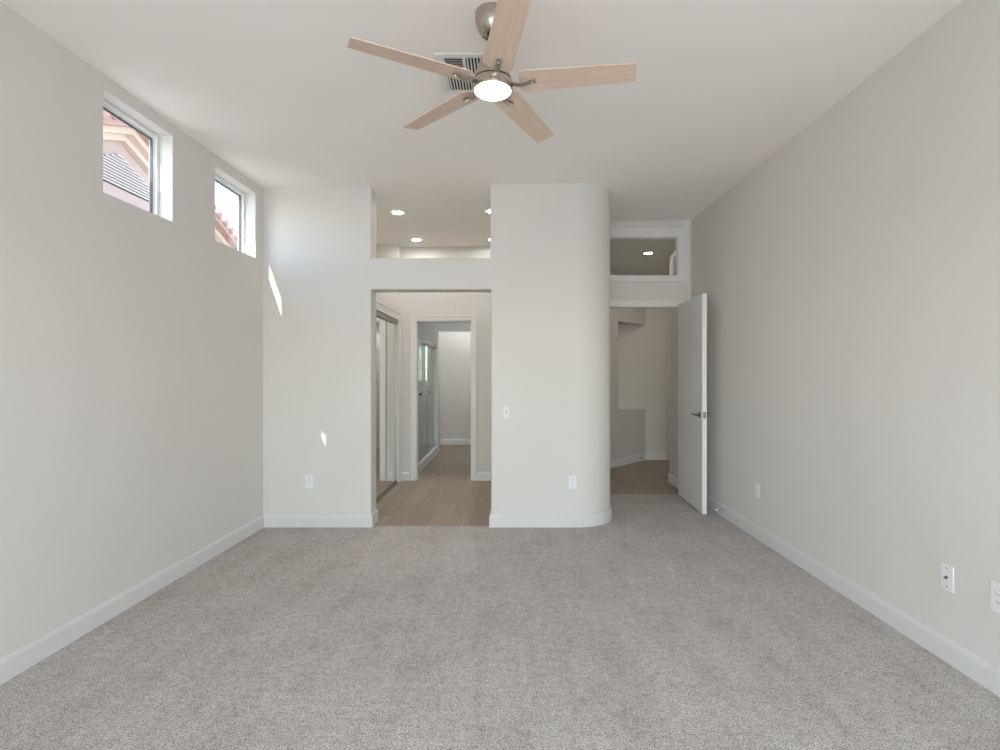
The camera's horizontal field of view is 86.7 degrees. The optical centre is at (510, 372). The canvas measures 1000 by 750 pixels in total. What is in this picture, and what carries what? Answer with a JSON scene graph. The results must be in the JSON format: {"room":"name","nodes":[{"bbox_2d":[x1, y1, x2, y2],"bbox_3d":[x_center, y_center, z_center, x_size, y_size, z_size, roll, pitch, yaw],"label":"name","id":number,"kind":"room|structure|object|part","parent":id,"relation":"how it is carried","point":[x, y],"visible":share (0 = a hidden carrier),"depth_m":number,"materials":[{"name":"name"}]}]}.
{"room":"empty bedroom","nodes":[
{"label":"empty bedroom","id":0,"kind":"room"},
{"bbox_2d":[0,1,262,657],"bbox_3d":[-2.170,-0.170,3.670,0.118,3.060,10.344,0,0,1],"label":"wall","id":1,"kind":"structure","parent":0,"point":[131,336],"depth_m":2.76,"materials":[{"name":"paint"}]},
{"bbox_2d":[103,99,158,215],"bbox_3d":[-2.229,-1.216,3.046,0.050,0.538,0.549,0,0,0],"label":"window","id":2,"kind":"structure","parent":1,"relation":"in","point":[153,138],"depth_m":3.28,"materials":[{"name":"plastic"}]},
{"bbox_2d":[0,515,263,684],"bbox_3d":[-2.148,1.247,1.587,0.017,0.106,5.776,0,0,1],"label":"baseboard","id":3,"kind":"structure","parent":1,"relation":"attached to","point":[24,657],"depth_m":2.80,"materials":[{"name":"paint"}]},
{"bbox_2d":[215,174,244,252],"bbox_3d":[-2.208,-1.211,4.065,0.050,0.528,0.570,0,0,0],"label":"window","id":4,"kind":"structure","parent":1,"relation":"in","point":[241,196],"depth_m":4.31,"materials":[{"name":"plastic"}]},
{"bbox_2d":[376,293,399,481],"bbox_3d":[-1.409,0.230,5.562,0.120,2.260,1.815,0,0,0],"label":"wall","id":5,"kind":"structure","parent":0,"point":[389,299],"depth_m":6.32,"materials":[{"name":"paint"}]},
{"bbox_2d":[376,310,396,323],"bbox_3d":[-1.387,-0.605,5.636,0.065,0.050,1.362,0,0,0],"label":"track","id":6,"kind":"object","parent":5,"relation":"attached to","point":[379,314],"visible":0.64,"depth_m":5.73,"materials":[{"name":"grey metal"}]},
{"bbox_2d":[376,299,400,482],"bbox_3d":[-1.339,0.291,5.640,0.023,2.042,1.560,0,0,0],"label":"trim","id":7,"kind":"structure","parent":5,"relation":"attached to","point":[380,306],"depth_m":6.32,"materials":[{"name":"paint"}]},
{"bbox_2d":[376,244,490,479],"bbox_3d":[-0.710,-0.170,6.530,2.980,3.060,0.120,0,0,0],"label":"wall","id":8,"kind":"structure","parent":0,"point":[479,305],"depth_m":6.47,"materials":[{"name":"paint"}]},
{"bbox_2d":[401,472,408,480],"bbox_3d":[-1.296,1.259,6.463,0.107,0.106,0.017,0,0,0],"label":"baseboard","id":9,"kind":"structure","parent":8,"relation":"attached to","point":[404,475],"depth_m":6.46,"materials":[{"name":"paint"}]},
{"bbox_2d":[410,315,476,480],"bbox_3d":[-0.821,0.303,6.522,0.814,2.017,0.144,0,0,0],"label":"door frame","id":10,"kind":"structure","parent":8,"relation":"attached to","point":[413,318],"depth_m":6.46,"materials":[{"name":"paint"}]},
{"bbox_2d":[477,472,490,480],"bbox_3d":[0.175,1.259,6.463,1.198,0.106,0.017,0,0,0],"label":"baseboard","id":11,"kind":"structure","parent":8,"relation":"attached to","point":[481,476],"depth_m":6.46,"materials":[{"name":"paint"}]},
{"bbox_2d":[263,183,609,513],"bbox_3d":[-0.703,-0.170,5.638,3.194,3.060,2.325,0,0,0],"label":"wall","id":12,"kind":"structure","parent":0,"point":[546,274],"depth_m":4.47,"materials":[{"name":"paint"}]},
{"bbox_2d":[305,475,312,487],"bbox_3d":[-1.702,0.915,4.470,0.070,0.115,0.009,0,0,0],"label":"wall outlet","id":13,"kind":"object","parent":12,"relation":"attached to","point":[308,478],"visible":1,"depth_m":4.47,"materials":[{"name":"plastic"}]},
{"bbox_2d":[263,509,377,526],"bbox_3d":[-1.630,1.247,4.558,0.928,0.106,0.195,0,0,0],"label":"baseboard","id":14,"kind":"structure","parent":12,"relation":"attached to","point":[270,520],"depth_m":4.46,"materials":[{"name":"paint"}]},
{"bbox_2d":[504,406,508,417],"bbox_3d":[-0.038,0.328,4.466,0.046,0.105,0.019,0,0,0],"label":"light switch","id":15,"kind":"object","parent":12,"relation":"attached to","point":[506,408],"visible":1,"depth_m":4.47,"materials":[{"name":"plastic"}]},
{"bbox_2d":[489,505,611,526],"bbox_3d":[0.559,1.247,4.836,1.602,0.106,0.736,0,0,-42],"label":"baseboard","id":16,"kind":"structure","parent":12,"relation":"attached to","point":[595,519],"depth_m":4.46,"materials":[{"name":"paint"}]},
{"bbox_2d":[568,475,576,488],"bbox_3d":[0.520,0.922,4.470,0.070,0.115,0.009,0,0,0],"label":"wall outlet","id":17,"kind":"object","parent":12,"relation":"attached to","point":[572,479],"visible":1,"depth_m":4.47,"materials":[{"name":"plastic"}]},
{"bbox_2d":[419,323,470,450],"bbox_3d":[-0.710,0.000,8.780,2.980,2.720,0.120,0,0,0],"label":"wall","id":18,"kind":"structure","parent":0,"point":[426,330],"depth_m":8.72,"materials":[{"name":"white paint"}]},
{"bbox_2d":[426,385,427,444],"bbox_3d":[-1.540,0.690,8.713,0.360,0.980,0.011,0,0,0],"label":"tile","id":19,"kind":"structure","parent":18,"relation":"attached to","point":[426,385],"depth_m":8.71,"materials":[{"name":"grey tile"}]},
{"bbox_2d":[426,346,427,381],"bbox_3d":[-1.540,-0.160,8.768,0.360,0.600,0.104,0,0,0],"label":"window","id":20,"kind":"structure","parent":18,"relation":"in","point":[426,346],"depth_m":8.72,"materials":[{"name":"glass"}]},
{"bbox_2d":[434,328,470,444],"bbox_3d":[-0.800,0.282,8.711,0.924,2.059,0.022,0,0,0],"label":"door frame","id":21,"kind":"structure","parent":18,"relation":"attached to","point":[436,330],"depth_m":8.71,"materials":[{"name":"paint"}]},
{"bbox_2d":[401,246,490,293],"bbox_3d":[-0.385,-1.275,6.645,2.070,0.750,0.110,0,0,0],"label":"wall","id":22,"kind":"structure","parent":0,"point":[446,251],"depth_m":6.62,"materials":[{"name":"paint"}]},
{"bbox_2d":[439,332,470,444],"bbox_3d":[-0.250,0.000,8.310,2.300,2.720,3.020,0,0,0],"label":"wall","id":23,"kind":"structure","parent":0,"point":[454,347],"depth_m":9.70,"materials":[{"name":"paint"}]},
{"bbox_2d":[440,439,470,444],"bbox_3d":[-0.263,1.259,9.694,2.074,0.106,0.017,0,0,0],"label":"baseboard","id":24,"kind":"structure","parent":23,"relation":"attached to","point":[442,441],"depth_m":9.68,"materials":[{"name":"paint"}]},
{"bbox_2d":[0,0,962,246],"bbox_3d":[0.681,-1.728,4.250,6.038,0.344,11.500,0,0,0],"label":"ceiling","id":25,"kind":"structure","parent":0,"point":[276,90],"depth_m":2.94,"materials":[{"name":"paint"}]},
{"bbox_2d":[391,210,404,214],"bbox_3d":[-1.110,-1.571,5.200,0.132,0.008,0.132,-1,0,0],"label":"recessed light","id":26,"kind":"object","parent":25,"relation":"in","point":[396,212],"visible":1,"depth_m":5.19,"materials":[{"name":"glass"}]},
{"bbox_2d":[434,53,483,93],"bbox_3d":[-0.200,-1.585,2.815,0.370,0.009,0.370,0,0,0],"label":"ceiling vent","id":27,"kind":"object","parent":25,"relation":"in","point":[470,61],"visible":0.38,"depth_m":2.73,"materials":[{"name":"metal"}]},
{"bbox_2d":[347,0,636,142],"bbox_3d":[-0.053,-1.417,2.332,1.192,0.351,1.199,0,0,0],"label":"ceiling fan","id":28,"kind":"object","parent":25,"relation":"hanging from","point":[501,23],"visible":1,"depth_m":2.28,"materials":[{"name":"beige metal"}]},
{"bbox_3d":[-0.408,-1.285,2.175,0.506,0.030,0.127,0,0,-28],"label":"blade","id":29,"kind":"part","parent":28,"relation":"part of","materials":[{"name":"brown wood"}]},
{"bbox_3d":[-0.348,-1.285,2.607,0.506,0.030,0.127,0,0,44],"label":"blade","id":30,"kind":"part","parent":28,"relation":"part of","materials":[{"name":"brown wood"}]},
{"bbox_3d":[-0.197,-1.271,2.288,0.122,0.022,0.032,0,0,-28],"label":"blade arm","id":31,"kind":"part","parent":28,"relation":"part of","materials":[{"name":"silver metal"}]},
{"bbox_3d":[-0.175,-1.271,2.441,0.122,0.022,0.032,0,0,44],"label":"blade arm","id":32,"kind":"part","parent":28,"relation":"part of","materials":[{"name":"silver metal"}]},
{"bbox_3d":[-0.058,-1.271,2.221,0.032,0.022,0.122,0,0,-10],"label":"blade arm","id":33,"kind":"part","parent":28,"relation":"part of","materials":[{"name":"silver metal"}]},
{"bbox_3d":[-0.016,-1.285,1.985,0.127,0.030,0.506,0,0,-10],"label":"blade","id":34,"kind":"part","parent":28,"relation":"part of","materials":[{"name":"brown wood"}]},
{"bbox_3d":[-0.024,-1.271,2.468,0.032,0.022,0.122,0,0,26],"label":"blade arm","id":35,"kind":"part","parent":28,"relation":"part of","materials":[{"name":"silver metal"}]},
{"bbox_3d":[0.049,-1.271,2.332,0.122,0.022,0.032,0,0,8],"label":"blade arm","id":36,"kind":"part","parent":28,"relation":"part of","materials":[{"name":"silver metal"}]},
{"bbox_3d":[0.081,-1.285,2.684,0.127,0.030,0.506,0,0,26],"label":"blade","id":37,"kind":"part","parent":28,"relation":"part of","materials":[{"name":"brown wood"}]},
{"bbox_3d":[0.286,-1.285,2.299,0.506,0.030,0.127,0,0,8],"label":"blade","id":38,"kind":"part","parent":28,"relation":"part of","materials":[{"name":"brown wood"}]},
{"bbox_2d":[0,445,999,749],"bbox_3d":[0.650,1.330,4.325,5.900,0.060,11.250,0,0,0],"label":"floor","id":39,"kind":"structure","parent":0,"point":[663,624],"depth_m":2.47,"materials":[{"name":"carpet"}]},
{"bbox_2d":[376,481,397,503],"bbox_3d":[-1.386,1.300,5.636,0.068,0.024,1.362,0,0,0],"label":"track","id":40,"kind":"object","parent":39,"relation":"on","point":[378,499],"visible":0.25,"depth_m":5.76,"materials":[{"name":"grey"}]},
{"bbox_2d":[376,316,395,498],"bbox_3d":[-1.379,0.342,5.838,0.021,1.893,0.955,0,0,0],"label":"closet door","id":41,"kind":"structure","parent":40,"relation":"on","point":[385,329],"depth_m":5.81,"materials":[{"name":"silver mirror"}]},
{"bbox_2d":[419,338,438,473],"bbox_3d":[-1.230,0.423,7.664,0.131,1.777,2.088,0,0,0],"label":"shower enclosure","id":42,"kind":"object","parent":39,"relation":"on","point":[425,457],"visible":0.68,"depth_m":7.50,"materials":[{"name":"grey"}]},
{"bbox_3d":[-1.227,0.383,7.112,0.006,1.561,0.915,0,0,0],"label":"glass panel","id":43,"kind":"part","parent":42,"relation":"part of","materials":[{"name":"clear glass"}]},
{"bbox_3d":[-1.239,-0.432,7.664,0.052,0.065,2.088,0,0,0],"label":"rail","id":44,"kind":"part","parent":42,"relation":"part of","materials":[{"name":"grey metal"}]},
{"bbox_3d":[-1.239,1.177,7.664,0.052,0.025,2.088,0,0,0],"label":"rail","id":45,"kind":"part","parent":42,"relation":"part of","materials":[{"name":"silver metal"}]},
{"bbox_3d":[-1.239,0.383,8.693,0.052,1.565,0.030,0,0,0],"label":"post","id":46,"kind":"part","parent":42,"relation":"part of","materials":[{"name":"grey metal"}]},
{"bbox_2d":[610,269,644,459],"bbox_3d":[1.405,-0.070,7.423,1.250,2.860,1.454,0,0,0],"label":"wall","id":47,"kind":"structure","parent":0,"point":[627,325],"depth_m":7.91,"materials":[{"name":"paint"}]},
{"bbox_2d":[610,453,666,467],"bbox_3d":[1.565,1.259,7.490,1.894,0.106,0.223,0,0,-39],"label":"baseboard","id":48,"kind":"structure","parent":47,"relation":"attached to","point":[647,456],"depth_m":7.81,"materials":[{"name":"paint"}]},
{"bbox_2d":[610,239,674,274],"bbox_3d":[2.217,-1.490,6.950,2.766,0.100,2.500,0,0,0],"label":"ceiling","id":49,"kind":"structure","parent":0,"point":[626,255],"depth_m":6.55,"materials":[{"name":"paint"}]},
{"bbox_2d":[610,220,690,299],"bbox_3d":[1.420,-0.170,5.700,1.091,3.060,0.120,0,0,0],"label":"wall","id":50,"kind":"structure","parent":0,"point":[618,290],"depth_m":5.64,"materials":[{"name":"paint"}]},
{"bbox_2d":[610,300,686,307],"bbox_3d":[1.410,0.263,5.692,0.974,2.074,0.144,0,0,0],"label":"door frame","id":51,"kind":"structure","parent":50,"relation":"attached to","point":[612,302],"depth_m":5.63,"materials":[{"name":"paint"}]},
{"bbox_2d":[610,221,687,281],"bbox_3d":[1.403,-1.292,5.694,0.963,0.647,0.140,0,0,0],"label":"window","id":52,"kind":"structure","parent":50,"relation":"in","point":[680,235],"depth_m":5.62,"materials":[{"name":"paint"}]},
{"bbox_2d":[645,308,668,459],"bbox_3d":[2.765,-0.070,7.265,1.470,2.860,1.770,0,0,0],"label":"wall","id":53,"kind":"structure","parent":0,"point":[656,319],"depth_m":8.01,"materials":[{"name":"paint"}]},
{"bbox_2d":[668,320,668,459],"bbox_3d":[2.815,0.260,8.003,0.894,2.104,0.022,0,0,0],"label":"door frame","id":54,"kind":"structure","parent":53,"relation":"attached to","point":[668,320],"depth_m":7.99,"materials":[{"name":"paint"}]},
{"bbox_2d":[669,0,999,668],"bbox_3d":[2.701,-0.170,2.440,1.597,3.060,7.880,0,0,0],"label":"wall","id":55,"kind":"structure","parent":0,"point":[850,279],"depth_m":2.82,"materials":[{"name":"paint"}]},
{"bbox_2d":[668,473,677,487],"bbox_3d":[1.901,1.259,6.080,0.017,0.106,0.600,0,0,-1],"label":"baseboard","id":56,"kind":"structure","parent":55,"relation":"attached to","point":[673,480],"depth_m":6.19,"materials":[{"name":"paint"}]},
{"bbox_2d":[678,293,710,513],"bbox_3d":[1.779,0.281,5.227,0.152,2.014,0.806,0,0,2],"label":"door","id":57,"kind":"structure","parent":55,"relation":"in","point":[692,313],"depth_m":5.12,"materials":[{"name":"paint"}]},
{"bbox_2d":[755,482,759,497],"bbox_3d":[1.936,0.922,4.170,0.009,0.115,0.070,0,0,-1],"label":"wall outlet","id":58,"kind":"object","parent":55,"relation":"attached to","point":[757,485],"visible":1,"depth_m":4.16,"materials":[{"name":"plastic"}]},
{"bbox_2d":[707,495,999,696],"bbox_3d":[1.968,1.247,2.170,0.017,0.106,6.941,0,0,-1],"label":"baseboard","id":59,"kind":"structure","parent":55,"relation":"attached to","point":[970,664],"depth_m":2.77,"materials":[{"name":"paint"}]},
{"bbox_2d":[941,562,953,592],"bbox_3d":[1.962,0.922,2.390,0.017,0.115,0.070,0,0,-1],"label":"cable jack","id":60,"kind":"object","parent":55,"relation":"attached to","point":[947,572],"visible":1,"depth_m":2.38,"materials":[{"name":"plastic"}]},
{"bbox_2d":[990,580,999,613],"bbox_3d":[1.970,0.912,2.138,0.009,0.124,0.080,0,0,-1],"label":"wall outlet","id":61,"kind":"object","parent":55,"relation":"attached to","point":[994,586],"visible":1,"depth_m":2.16,"materials":[{"name":"plastic"}]},
{"bbox_2d":[995,589,999,607],"bbox_3d":[1.968,0.912,2.138,0.003,0.067,0.033,0,0,-1],"label":"socket","id":62,"kind":"object","parent":61,"relation":"attached to","point":[997,591],"depth_m":2.14,"materials":[{"name":"plastic"}]},
{"label":"outside","id":63,"kind":"structure","parent":0,"visible":0},
{"bbox_3d":[0.000,1.575,0.000,60.000,0.150,60.000,0,0,0],"label":"ground","id":64,"kind":"structure","parent":63,"visible":0},
{"bbox_2d":[103,110,237,249],"bbox_3d":[-8.950,-1.203,8.100,6.700,5.407,9.800,0,0,0],"label":"neighbor house","id":65,"kind":"structure","parent":64,"relation":"on","point":[125,150],"depth_m":8.24,"materials":[{"name":"paint"}]},
{"bbox_2d":[103,154,148,201],"bbox_3d":[-5.981,-3.080,8.100,0.038,0.500,2.500,0,0,0],"label":"gable vent","id":66,"kind":"object","parent":65,"relation":"attached to","point":[121,173],"depth_m":8.25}
]}

